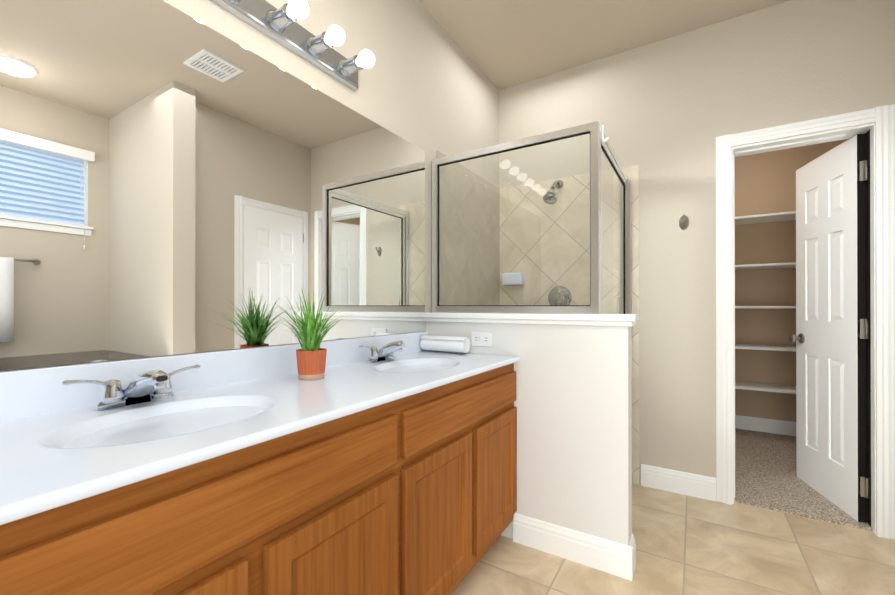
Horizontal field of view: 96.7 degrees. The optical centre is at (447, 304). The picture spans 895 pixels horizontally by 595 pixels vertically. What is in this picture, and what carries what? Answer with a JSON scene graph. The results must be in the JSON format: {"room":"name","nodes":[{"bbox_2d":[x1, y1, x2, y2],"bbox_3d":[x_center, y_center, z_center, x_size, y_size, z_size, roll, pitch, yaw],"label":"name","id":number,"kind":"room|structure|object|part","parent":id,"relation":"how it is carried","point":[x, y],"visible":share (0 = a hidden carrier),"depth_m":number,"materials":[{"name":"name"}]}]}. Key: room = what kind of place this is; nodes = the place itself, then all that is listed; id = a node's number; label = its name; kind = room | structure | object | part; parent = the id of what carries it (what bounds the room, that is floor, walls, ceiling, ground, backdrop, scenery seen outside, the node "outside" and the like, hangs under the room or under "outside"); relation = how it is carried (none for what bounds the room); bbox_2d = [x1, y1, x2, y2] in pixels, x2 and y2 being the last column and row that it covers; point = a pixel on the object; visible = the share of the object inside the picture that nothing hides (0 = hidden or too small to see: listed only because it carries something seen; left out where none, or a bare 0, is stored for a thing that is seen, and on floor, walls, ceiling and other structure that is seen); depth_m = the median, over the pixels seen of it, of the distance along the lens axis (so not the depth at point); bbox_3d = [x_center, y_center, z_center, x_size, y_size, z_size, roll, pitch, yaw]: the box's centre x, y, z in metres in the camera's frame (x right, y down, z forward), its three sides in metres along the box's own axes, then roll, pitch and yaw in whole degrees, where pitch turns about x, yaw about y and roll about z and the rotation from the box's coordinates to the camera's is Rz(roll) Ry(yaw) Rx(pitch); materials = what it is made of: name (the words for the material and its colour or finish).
{"room":"bathroom","nodes":[
{"label":"bathroom","id":0,"kind":"room"},
{"bbox_2d":[0,0,498,371],"bbox_3d":[-1.111,-0.253,0.714,0.150,2.740,5.760,0,0,32],"label":"wall","id":1,"kind":"structure","parent":0,"point":[427,86],"depth_m":2.02,"materials":[{"name":"beige paint"}]},
{"bbox_2d":[0,0,424,370],"bbox_3d":[-0.590,-0.348,1.407,0.005,0.976,1.771,0,0,32],"label":"mirror","id":2,"kind":"object","parent":1,"relation":"attached to","point":[174,181],"visible":1,"depth_m":1.12,"materials":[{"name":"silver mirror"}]},
{"bbox_2d":[211,0,374,90],"bbox_3d":[-0.577,-0.973,1.261,0.183,0.100,0.960,0,0,32],"label":"vanity light","id":3,"kind":"object","parent":1,"relation":"attached to","point":[282,27],"visible":1,"depth_m":1.42,"materials":[{"name":"silver metal"}]},
{"bbox_2d":[436,150,499,304],"bbox_3d":[0.166,0.122,2.627,0.008,2.000,0.860,0,0,32],"label":"shower tile","id":4,"kind":"structure","parent":1,"relation":"attached to","point":[449,262],"depth_m":2.57,"materials":[{"name":"beige tile"}]},
{"bbox_2d":[425,322,631,545],"bbox_3d":[0.340,0.606,1.949,1.016,1.030,0.108,0,0,32],"label":"wall","id":5,"kind":"structure","parent":0,"point":[573,403],"depth_m":1.76,"materials":[{"name":"white paint"}]},
{"bbox_2d":[472,332,491,346],"bbox_3d":[0.171,0.171,1.986,0.116,0.072,0.008,0,0,32],"label":"electrical outlet plate","id":6,"kind":"object","parent":5,"relation":"attached to","point":[482,339],"visible":1,"depth_m":1.98,"materials":[{"name":"white plastic"}]},
{"bbox_2d":[423,312,638,326],"bbox_3d":[0.348,0.065,1.935,1.046,0.049,0.150,0,0,32],"label":"trim","id":7,"kind":"structure","parent":5,"relation":"on","point":[627,320],"depth_m":1.82,"materials":[{"name":"white"}]},
{"bbox_2d":[513,513,635,580],"bbox_3d":[0.534,1.055,1.755,0.516,0.130,0.016,0,0,32],"label":"baseboard","id":8,"kind":"structure","parent":5,"relation":"attached to","point":[605,555],"depth_m":1.73,"materials":[{"name":"white wood"}]},
{"bbox_2d":[418,0,788,89],"bbox_3d":[0.713,-1.673,0.577,3.400,0.100,7.440,0,0,32],"label":"ceiling","id":9,"kind":"structure","parent":0,"point":[503,44],"depth_m":2.31,"materials":[{"name":"beige paint"}]},
{"bbox_2d":[450,483,894,594],"bbox_3d":[0.239,1.145,-0.196,3.400,0.060,5.640,0,0,32],"label":"floor","id":10,"kind":"structure","parent":0,"point":[687,545],"depth_m":1.74,"materials":[{"name":"beige tile"}]},
{"bbox_2d":[0,331,519,594],"bbox_3d":[-0.357,0.630,1.267,0.546,0.977,1.782,0,0,32],"label":"bathroom vanity","id":11,"kind":"object","parent":10,"relation":"on","point":[258,471],"visible":1,"depth_m":0.90,"materials":[{"name":"brown wood"}]},
{"bbox_2d":[62,365,200,410],"bbox_3d":[-0.719,0.198,0.952,0.149,0.090,0.283,0,0,32],"label":"faucet","id":12,"kind":"object","parent":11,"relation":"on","point":[151,386],"visible":1,"depth_m":0.93,"materials":[{"name":"silver metal"}]},
{"bbox_2d":[272,288,349,379],"bbox_3d":[-0.448,0.089,1.317,0.327,0.309,0.316,0,0,32],"label":"plant","id":13,"kind":"object","parent":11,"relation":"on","point":[311,358],"visible":1,"depth_m":1.29,"materials":[{"name":"green plant"}]},
{"bbox_3d":[-0.452,0.196,1.322,0.097,0.095,0.097,0,0,32],"label":"pot","id":14,"kind":"part","parent":13,"relation":"part of","materials":[{"name":"brown ceramic"}]},
{"bbox_2d":[359,340,404,362],"bbox_3d":[-0.248,0.200,1.713,0.149,0.090,0.283,0,0,32],"label":"faucet","id":15,"kind":"object","parent":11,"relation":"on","point":[384,352],"visible":1,"depth_m":1.68,"materials":[{"name":"silver metal"}]},
{"bbox_2d":[420,335,470,352],"bbox_3d":[-0.013,0.198,2.041,0.260,0.079,0.079,0,0,32],"label":"roll","id":16,"kind":"object","parent":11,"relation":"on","point":[446,343],"visible":0.92,"depth_m":2.00,"materials":[{"name":"white fabric"}]},
{"bbox_2d":[432,121,632,484],"bbox_3d":[0.542,0.129,2.354,0.917,1.984,0.911,0,0,32],"label":"shower","id":17,"kind":"object","parent":10,"relation":"on","point":[559,298],"visible":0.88,"depth_m":2.04,"materials":[{"name":"glass"},{"name":"ceramic tile"},{"name":"metal"}]},
{"bbox_2d":[499,0,894,483],"bbox_3d":[1.598,-0.248,2.336,2.750,2.740,0.150,0,0,32],"label":"wall","id":18,"kind":"structure","parent":0,"point":[660,110],"depth_m":2.36,"materials":[{"name":"beige paint"}]},
{"bbox_2d":[500,165,638,483],"bbox_3d":[0.797,0.123,2.738,0.947,2.000,0.008,0,0,32],"label":"shower tile","id":19,"kind":"structure","parent":18,"relation":"attached to","point":[583,250],"depth_m":2.73,"materials":[{"name":"beige tile"}]},
{"bbox_2d":[641,464,715,501],"bbox_3d":[1.371,1.057,2.375,0.388,0.130,0.015,0,0,32],"label":"baseboard","id":20,"kind":"structure","parent":18,"relation":"attached to","point":[685,483],"depth_m":2.36,"materials":[{"name":"white wood"}]},
{"bbox_2d":[679,215,688,229],"bbox_3d":[1.392,-0.488,2.342,0.052,0.084,0.057,0,0,32],"label":"robe hook","id":21,"kind":"object","parent":18,"relation":"attached to","point":[684,222],"visible":1,"depth_m":2.36,"materials":[{"name":"silver metal"}]},
{"bbox_2d":[716,104,894,538],"bbox_3d":[1.886,0.080,2.159,0.715,2.082,0.188,0,0,32],"label":"door frame","id":22,"kind":"structure","parent":18,"relation":"attached to","point":[876,125],"depth_m":1.99,"materials":[{"name":"white wood"}]},
{"bbox_2d":[789,133,868,522],"bbox_3d":[2.170,0.120,2.302,0.232,1.987,0.588,0,0,32],"label":"closet door","id":23,"kind":"structure","parent":18,"relation":"in","point":[832,331],"depth_m":2.22,"materials":[{"name":"white painted wood"}]},
{"bbox_2d":[735,139,847,421],"bbox_3d":[2.844,-0.245,3.541,1.600,2.740,0.150,0,0,32],"label":"wall","id":24,"kind":"structure","parent":0,"point":[765,182],"depth_m":3.48,"materials":[{"name":"beige paint"}]},
{"bbox_2d":[735,211,795,393],"bbox_3d":[2.720,0.002,3.340,1.598,1.485,0.319,0,0,32],"label":"closet shelves","id":25,"kind":"object","parent":24,"relation":"attached to","point":[767,218],"visible":0.23,"depth_m":3.29,"materials":[{"name":"white wood"}]},
{"bbox_2d":[735,415,795,435],"bbox_3d":[2.800,1.059,3.467,1.600,0.130,0.016,0,0,32],"label":"baseboard","id":26,"kind":"structure","parent":24,"relation":"attached to","point":[774,426],"depth_m":3.47,"materials":[{"name":"white wood"}]},
{"bbox_2d":[734,428,872,530],"bbox_3d":[2.409,1.147,2.836,1.900,0.072,1.800,0,0,32],"label":"floor","id":27,"kind":"structure","parent":0,"point":[766,477],"depth_m":2.49,"materials":[{"name":"beige carpet"}]}
]}

